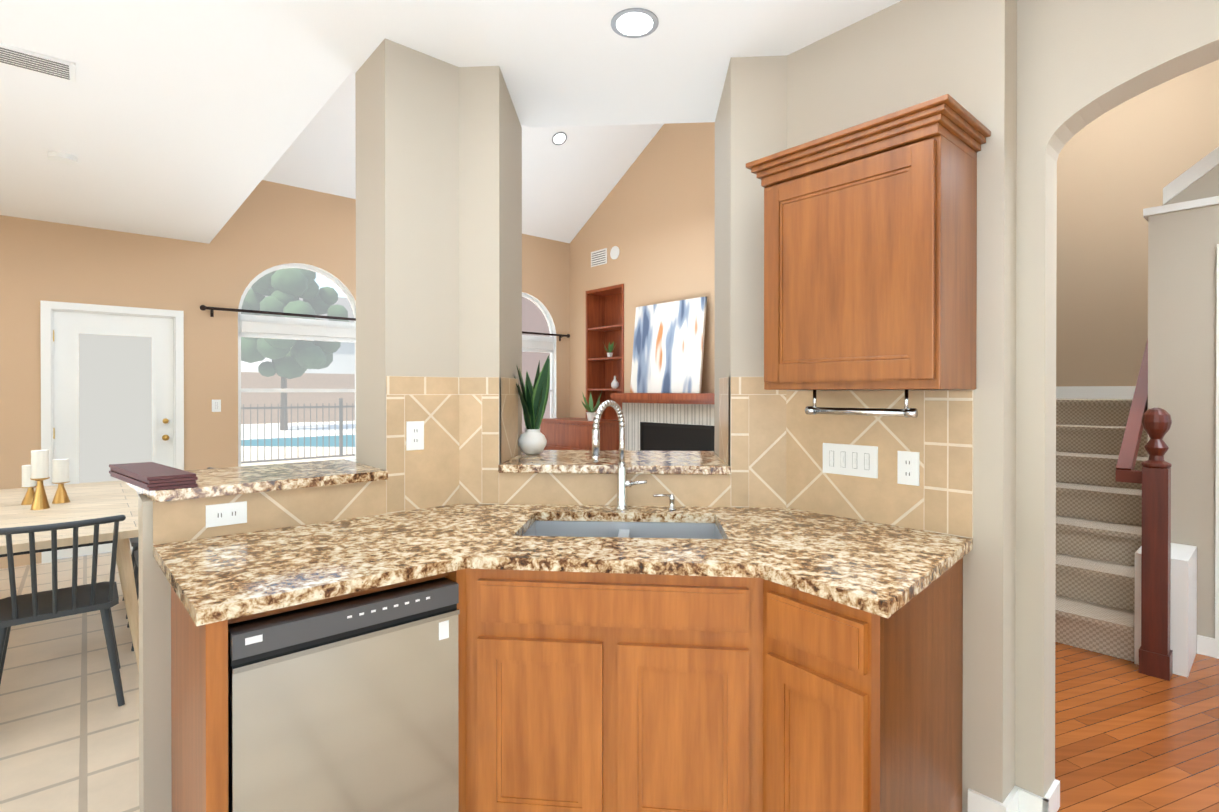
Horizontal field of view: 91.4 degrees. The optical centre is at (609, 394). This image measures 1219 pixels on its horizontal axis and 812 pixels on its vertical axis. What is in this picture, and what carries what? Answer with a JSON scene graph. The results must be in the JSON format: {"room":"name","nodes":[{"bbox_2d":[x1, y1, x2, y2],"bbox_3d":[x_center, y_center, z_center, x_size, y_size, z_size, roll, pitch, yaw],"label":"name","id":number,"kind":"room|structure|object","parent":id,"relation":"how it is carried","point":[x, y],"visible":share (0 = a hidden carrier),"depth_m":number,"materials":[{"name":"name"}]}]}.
{"room":"kitchen","nodes":[
{"label":"kitchen","id":0,"kind":"room"},
{"bbox_2d":[138,494,171,811],"bbox_3d":[-1.231,0.859,2.172,0.754,1.050,0.200,0,0,-41],"label":"wall","id":1,"kind":"structure","parent":0,"point":[155,783],"depth_m":1.87,"materials":[{"name":"beige paint"}]},
{"bbox_2d":[126,459,387,501],"bbox_3d":[-1.328,0.316,2.264,0.772,0.034,0.530,0,0,-41],"label":"bar","id":2,"kind":"object","parent":1,"relation":"on","point":[213,482],"visible":0.71,"depth_m":2.16,"materials":[{"name":"brown stone"}]},
{"bbox_2d":[109,462,197,490],"bbox_3d":[-1.577,0.278,2.046,0.527,0.042,0.127,0,0,40],"label":"placemats","id":3,"kind":"object","parent":2,"relation":"on","point":[150,476],"visible":1,"depth_m":1.93,"materials":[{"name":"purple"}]},
{"bbox_2d":[0,446,354,811],"bbox_3d":[0.141,1.377,4.009,24.000,0.001,21.000,0,0,4],"label":"floor","id":4,"kind":"structure","parent":0,"point":[69,734],"depth_m":2.63,"materials":[{"name":"beige tile"}]},
{"bbox_2d":[0,515,125,705],"bbox_3d":[-2.463,0.959,2.652,0.464,0.852,0.541,0,0,-41],"label":"chair","id":5,"kind":"object","parent":4,"relation":"on","point":[53,603],"visible":1,"depth_m":2.57,"materials":[{"name":"grey wood"}]},
{"bbox_2d":[0,480,138,670],"bbox_3d":[-3.184,1.006,3.268,0.950,0.752,2.040,0,0,-41],"label":"dining table","id":6,"kind":"object","parent":4,"relation":"on","point":[93,500],"visible":0.71,"depth_m":2.99,"materials":[{"name":"brown wood"}]},
{"bbox_2d":[57,459,69,503],"bbox_3d":[-3.176,0.503,3.446,0.079,0.250,0.079,0,0,-8],"label":"candle","id":7,"kind":"object","parent":6,"relation":"on","point":[62,464],"depth_m":3.43,"materials":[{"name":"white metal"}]},
{"bbox_2d":[127,550,138,650],"bbox_3d":[-2.505,0.956,3.531,0.541,0.852,0.464,0,0,-41],"label":"chair","id":8,"kind":"object","parent":4,"relation":"on","point":[136,554],"depth_m":3.51,"materials":[{"name":"grey wood"}]},
{"bbox_2d":[122,467,212,618],"bbox_3d":[-2.901,0.954,3.982,0.541,0.852,0.464,0,0,-41],"label":"chair","id":9,"kind":"object","parent":4,"relation":"on","point":[134,543],"visible":0.15,"depth_m":3.75,"materials":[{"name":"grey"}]},
{"bbox_2d":[171,586,262,811],"bbox_3d":[-1.134,0.948,1.621,0.548,0.878,0.532,0,0,4],"label":"base cabinet","id":10,"kind":"object","parent":4,"relation":"on","point":[199,654],"depth_m":1.43,"materials":[{"name":"brown wood"}]},
{"bbox_2d":[228,577,459,811],"bbox_3d":[-0.833,0.967,1.752,0.559,0.838,0.580,0,0,-41],"label":"dishwasher","id":11,"kind":"object","parent":4,"relation":"on","point":[347,705],"visible":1,"depth_m":1.53,"materials":[{"name":"silver metal"}]},
{"bbox_2d":[540,284,623,449],"bbox_3d":[-0.237,-0.019,7.857,0.863,2.760,1.170,0,0,-41],"label":"built-in bookcase","id":12,"kind":"object","parent":4,"relation":"on","point":[605,315],"visible":0.46,"depth_m":8.08,"materials":[{"name":"brown wood"}]},
{"bbox_2d":[582,392,601,420],"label":"decor","id":13,"kind":"object","parent":12,"relation":"on","point":[591,410],"depth_m":7.36,"materials":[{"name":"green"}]},
{"bbox_2d":[603,341,615,356],"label":"decor","id":14,"kind":"object","parent":12,"relation":"on","point":[610,347],"depth_m":7.91,"materials":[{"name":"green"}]},
{"bbox_2d":[611,376,618,388],"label":"decor","id":15,"kind":"object","parent":12,"relation":"on","point":[614,384],"depth_m":7.82,"materials":[{"name":"white ceramic"}]},
{"bbox_2d":[263,558,962,811],"bbox_3d":[0.118,0.946,1.964,2.089,0.878,1.069,0,0,4],"label":"base cabinet","id":16,"kind":"object","parent":4,"relation":"on","point":[596,692],"depth_m":1.69,"materials":[{"name":"brown wood"}]},
{"bbox_2d":[153,504,972,625],"bbox_3d":[-0.122,0.489,1.884,2.601,0.035,1.259,0,0,4],"label":"countertop","id":17,"kind":"structure","parent":16,"relation":"on","point":[883,570],"depth_m":1.76,"materials":[{"name":"brown stone"}]},
{"bbox_2d":[592,400,646,509],"bbox_3d":[0.044,0.247,2.350,0.210,0.446,0.218,0,0,4],"label":"faucet","id":18,"kind":"object","parent":17,"relation":"on","point":[623,483],"visible":1,"depth_m":2.41,"materials":[{"name":"silver metal"}]},
{"bbox_2d":[523,521,722,538],"bbox_3d":[0.047,0.613,2.155,0.734,0.210,0.419,0,0,4],"label":"sink basin","id":19,"kind":"object","parent":17,"relation":"in","point":[629,529],"visible":0.02,"depth_m":2.35,"materials":[{"name":"silver metal"}]},
{"bbox_2d":[653,494,675,509],"bbox_3d":[0.224,0.438,2.420,0.093,0.063,0.041,0,0,4],"label":"soap dispenser","id":20,"kind":"object","parent":17,"relation":"on","point":[671,502],"visible":1,"depth_m":2.41,"materials":[{"name":"silver metal"}]},
{"bbox_2d":[611,393,714,450],"bbox_3d":[0.669,0.679,6.577,0.550,1.375,1.927,0,0,-41],"label":"fireplace","id":21,"kind":"object","parent":4,"relation":"on","point":[669,421],"visible":0.4,"depth_m":6.76,"materials":[{"name":"white tile"}]},
{"bbox_2d":[0,180,569,568],"bbox_3d":[-5.229,-0.364,4.287,8.789,3.480,8.789,0,0,4],"label":"wall","id":22,"kind":"structure","parent":0,"point":[268,225],"depth_m":5.52,"materials":[{"name":"beige paint"}]},
{"bbox_2d":[40,300,183,563],"bbox_3d":[-4.271,0.307,5.157,0.945,2.130,0.162,0,0,-41],"label":"door","id":23,"kind":"structure","parent":22,"relation":"attached to","point":[112,384],"depth_m":5.12,"materials":[{"name":"white paint"}]},
{"bbox_2d":[212,400,220,411],"bbox_3d":[-3.711,0.110,5.618,0.055,0.116,0.055,0,0,4],"label":"light switch","id":24,"kind":"object","parent":22,"relation":"attached to","point":[216,405],"visible":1,"depth_m":5.62,"materials":[{"name":"white plastic"}]},
{"bbox_2d":[200,305,355,320],"bbox_3d":[-3.171,-0.775,6.016,1.619,0.097,0.117,0,0,-41],"label":"curtain rod","id":25,"kind":"object","parent":22,"relation":"attached to","point":[204,307],"depth_m":5.82,"materials":[{"name":"brown metal"}]},
{"bbox_2d":[238,264,355,466],"bbox_3d":[-3.186,-0.296,6.163,1.156,2.088,0.119,0,0,-41],"label":"window","id":26,"kind":"structure","parent":22,"relation":"in","point":[261,326],"depth_m":6.09,"materials":[{"name":"white paint"}]},
{"bbox_2d":[522,293,553,417],"bbox_3d":[-1.210,-0.304,7.899,1.156,2.088,0.119,0,0,-41],"label":"window","id":27,"kind":"structure","parent":22,"relation":"in","point":[542,344],"depth_m":8.17,"materials":[{"name":"white paint"}]},
{"bbox_2d":[522,331,569,340],"bbox_3d":[-1.125,-0.783,7.814,1.469,0.097,0.117,0,0,-41],"label":"curtain rod","id":28,"kind":"object","parent":22,"relation":"attached to","point":[560,335],"depth_m":8.04,"materials":[{"name":"brown metal"}]},
{"bbox_2d":[241,288,354,373],"bbox_3d":[-17.798,-2.725,42.727,14.700,8.120,11.000,0,0,-41],"label":"sky","id":29,"kind":"structure","parent":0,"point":[343,362],"depth_m":37.25,"materials":[{"name":"grey stucco"}]},
{"bbox_2d":[355,39,521,469],"bbox_3d":[-0.776,-0.008,2.745,0.639,2.780,0.818,0,0,4],"label":"wall","id":30,"kind":"structure","parent":0,"point":[438,218],"depth_m":2.50,"materials":[{"name":"beige paint"}]},
{"bbox_2d":[0,0,901,243],"bbox_3d":[0.322,-2.802,1.421,17.000,2.820,12.020,0,0,-41],"label":"ceiling","id":31,"kind":"structure","parent":0,"point":[188,120],"depth_m":2.60,"materials":[{"name":"white paint"}]},
{"bbox_2d":[0,43,75,81],"bbox_3d":[-2.363,-1.382,2.462,0.301,0.030,0.286,0,0,4],"label":"air vent","id":32,"kind":"object","parent":31,"relation":"in","point":[13,56],"depth_m":2.49,"materials":[{"name":"grey metal"}]},
{"bbox_2d":[48,151,77,164],"bbox_3d":[-3.177,-1.386,3.459,0.198,0.030,0.190,0,0,4],"label":"smoke detector","id":33,"kind":"object","parent":31,"relation":"in","point":[59,157],"depth_m":3.47,"materials":[{"name":"grey plastic"}]},
{"bbox_2d":[611,8,658,37],"bbox_3d":[0.093,-1.380,2.194,0.174,0.030,0.176,0,0,4],"label":"recessed light","id":34,"kind":"object","parent":31,"relation":"in","point":[634,22],"depth_m":2.23,"materials":[{"name":"grey"}]},
{"bbox_2d":[262,72,663,242],"bbox_3d":[-0.597,-2.798,5.202,4.250,1.380,4.725,0,0,-41],"label":"ceiling","id":35,"kind":"structure","parent":0,"point":[570,183],"depth_m":6.88,"materials":[{"name":"white paint"}]},
{"bbox_2d":[552,132,566,144],"bbox_3d":[-0.560,-2.862,6.667,0.169,0.095,0.169,0,0,4],"label":"ceiling light","id":36,"kind":"object","parent":35,"relation":"attached to","point":[559,138],"visible":1,"depth_m":6.66,"materials":[{"name":"grey"}]},
{"bbox_2d":[570,122,714,417],"bbox_3d":[-0.597,-1.058,5.209,4.250,4.860,4.725,0,0,-41],"label":"wall","id":37,"kind":"structure","parent":0,"point":[652,218],"depth_m":7.12,"materials":[{"name":"beige paint"}]},
{"bbox_2d":[591,248,606,266],"bbox_3d":[-0.143,-1.809,7.898,0.011,0.200,0.320,0,0,-41],"label":"air vent","id":38,"kind":"object","parent":37,"relation":"in","point":[598,257],"depth_m":7.88,"materials":[{"name":"white metal"}]},
{"bbox_2d":[610,246,619,258],"bbox_3d":[0.068,-1.818,7.658,0.010,0.170,0.170,0,0,-41],"label":"smoke detector","id":39,"kind":"object","parent":37,"relation":"in","point":[614,253],"depth_m":7.65,"materials":[{"name":"white paint"}]},
{"bbox_2d":[630,297,706,392],"bbox_3d":[0.652,-0.533,6.818,0.130,1.044,1.080,0,0,-41],"label":"painting","id":40,"kind":"object","parent":37,"relation":"attached to","point":[668,348],"visible":1,"depth_m":6.76,"materials":[{"name":"fabric"}]},
{"bbox_2d":[714,0,1056,811],"bbox_3d":[1.016,-1.417,2.465,1.024,5.600,1.150,0,0,4],"label":"wall","id":41,"kind":"structure","parent":0,"point":[982,62],"depth_m":1.95,"materials":[{"name":"beige paint"}]},
{"bbox_2d":[153,376,973,544],"bbox_3d":[-0.094,0.199,2.307,2.606,0.540,1.072,0,0,4],"label":"tile backsplash","id":42,"kind":"structure","parent":41,"relation":"attached to","point":[779,438],"depth_m":2.39,"materials":[{"name":"beige tile"}]},
{"bbox_2d":[206,501,246,527],"bbox_3d":[-1.275,0.400,1.982,0.116,0.072,0.008,0,0,-41],"label":"outlet","id":43,"kind":"object","parent":42,"relation":"attached to","point":[226,514],"visible":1,"depth_m":1.98,"materials":[{"name":"white plastic"}]},
{"bbox_2d":[406,421,423,450],"bbox_3d":[-0.786,0.168,2.410,0.072,0.116,0.008,0,0,-41],"label":"outlet","id":44,"kind":"object","parent":42,"relation":"attached to","point":[414,435],"visible":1,"depth_m":2.41,"materials":[{"name":"white plastic"}]},
{"bbox_2d":[823,443,877,477],"bbox_3d":[0.907,0.248,2.241,0.014,0.116,0.211,0,0,-41],"label":"switch plate","id":45,"kind":"object","parent":42,"relation":"attached to","point":[853,460],"visible":1,"depth_m":2.23,"materials":[{"name":"white plastic"}]},
{"bbox_2d":[897,451,919,485],"bbox_3d":[1.047,0.260,2.086,0.008,0.116,0.072,0,0,-41],"label":"electrical outlet","id":46,"kind":"object","parent":42,"relation":"attached to","point":[908,468],"visible":1,"depth_m":2.08,"materials":[{"name":"white plastic"}]},
{"bbox_2d":[746,94,990,389],"bbox_3d":[0.857,-0.427,2.036,0.367,0.825,0.680,0,0,-41],"label":"upper cabinet","id":47,"kind":"object","parent":41,"relation":"attached to","point":[870,254],"visible":1,"depth_m":1.88,"materials":[{"name":"brown wood"}]},
{"bbox_2d":[805,390,917,417],"bbox_3d":[0.847,0.030,2.029,0.030,0.090,0.380,0,0,-41],"label":"towel bar","id":48,"kind":"object","parent":47,"relation":"attached to","point":[906,412],"visible":1,"depth_m":2.00,"materials":[{"name":"silver metal"}]},
{"bbox_2d":[968,779,1059,811],"bbox_3d":[1.337,1.340,1.937,0.333,0.090,0.154,0,0,4],"label":"trim","id":49,"kind":"structure","parent":41,"relation":"attached to","point":[1019,799],"depth_m":1.93,"materials":[{"name":"white paint"}]},
{"bbox_2d":[1046,0,1218,161],"bbox_3d":[2.983,-1.407,0.196,0.140,5.600,4.658,0,0,-41],"label":"wall","id":50,"kind":"structure","parent":0,"point":[1103,57],"depth_m":1.79,"materials":[{"name":"beige paint"}]},
{"bbox_2d":[1055,642,1218,811],"bbox_3d":[5.560,1.378,2.762,10.238,0.001,10.238,0,0,4],"label":"floor","id":51,"kind":"structure","parent":0,"point":[1129,737],"depth_m":2.40,"materials":[{"name":"brown wood"}]},
{"bbox_2d":[1055,398,1147,661],"bbox_3d":[3.387,0.708,4.266,2.691,1.325,0.904,0,0,-41],"label":"carpeted stairs","id":52,"kind":"structure","parent":51,"relation":"on","point":[1098,526],"depth_m":3.67,"materials":[{"name":"beige carpet"}]},
{"bbox_2d":[1139,407,1172,680],"bbox_3d":[2.693,0.724,2.933,0.112,1.315,0.112,0,0,-41],"label":"newel post","id":53,"kind":"object","parent":51,"relation":"on","point":[1155,656],"visible":1,"depth_m":2.90,"materials":[{"name":"brown wood"}]},
{"bbox_2d":[1116,338,1147,483],"bbox_3d":[3.395,-0.240,3.690,1.918,1.387,0.113,0,0,-41],"label":"handrail","id":54,"kind":"object","parent":53,"relation":"attached to","point":[1125,465],"visible":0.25,"depth_m":3.25,"materials":[{"name":"brown wood"}]},
{"bbox_2d":[1056,60,1218,637],"bbox_3d":[3.716,-1.421,3.358,5.708,5.600,5.367,0,0,4],"label":"wall","id":55,"kind":"structure","parent":0,"point":[1130,279],"depth_m":4.89,"materials":[{"name":"beige paint"}]},
{"bbox_2d":[1056,146,1218,663],"bbox_3d":[3.875,-1.255,3.072,1.650,5.272,4.844,0,0,4],"label":"trim","id":56,"kind":"structure","parent":55,"relation":"attached to","point":[1187,643],"depth_m":3.10,"materials":[{"name":"white paint"}]},
{"bbox_3d":[0.036,0.857,2.808,0.975,1.050,0.595,0,0,4],"label":"wall","id":57,"kind":"structure","parent":0,"visible":0},
{"bbox_2d":[498,450,730,474],"bbox_3d":[0.036,0.314,2.804,0.971,0.034,0.650,0,0,4],"label":"granite ledge","id":58,"kind":"object","parent":57,"relation":"on","point":[647,462],"visible":0.81,"depth_m":2.55,"materials":[{"name":"brown stone"}]},
{"bbox_2d":[514,355,549,454],"bbox_3d":[-0.382,0.056,2.931,0.205,0.480,0.237,0,0,4],"label":"snake plant","id":59,"kind":"object","parent":58,"relation":"on","point":[532,440],"visible":1,"depth_m":2.89,"materials":[{"name":"green plant"}]},
{"label":"outside","id":60,"kind":"structure","parent":0,"visible":0},
{"bbox_2d":[241,421,354,446],"bbox_3d":[-20.944,1.362,33.976,70.000,0.020,65.020,0,0,-41],"label":"ground","id":61,"kind":"structure","parent":60,"point":[288,434],"depth_m":20.98,"materials":[{"name":"concrete"}]},
{"bbox_2d":[241,268,348,430],"bbox_3d":[-18.008,-3.341,28.745,20.224,9.470,16.813,0,0,4],"label":"trees","id":62,"kind":"object","parent":61,"relation":"on","point":[283,290],"depth_m":22.51,"materials":[{"name":"green plant"}]},
{"bbox_2d":[241,398,354,463],"bbox_3d":[-9.811,0.790,9.159,18.030,1.370,0.060,0,0,-41],"label":"iron fence","id":63,"kind":"object","parent":61,"relation":"on","point":[340,406],"depth_m":12.25,"materials":[{"name":"black metal"}]},
{"bbox_2d":[241,372,354,423],"bbox_3d":[-17.911,0.192,26.732,55.000,2.420,0.100,0,0,-41],"label":"fence","id":64,"kind":"object","parent":61,"relation":"on","point":[303,381],"depth_m":29.12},
{"bbox_2d":[522,297,549,433],"bbox_3d":[-0.975,-1.603,13.584,5.900,6.120,3.000,0,0,-41],"label":"brick building","id":65,"kind":"structure","parent":61,"relation":"on","point":[533,318],"depth_m":11.18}
]}

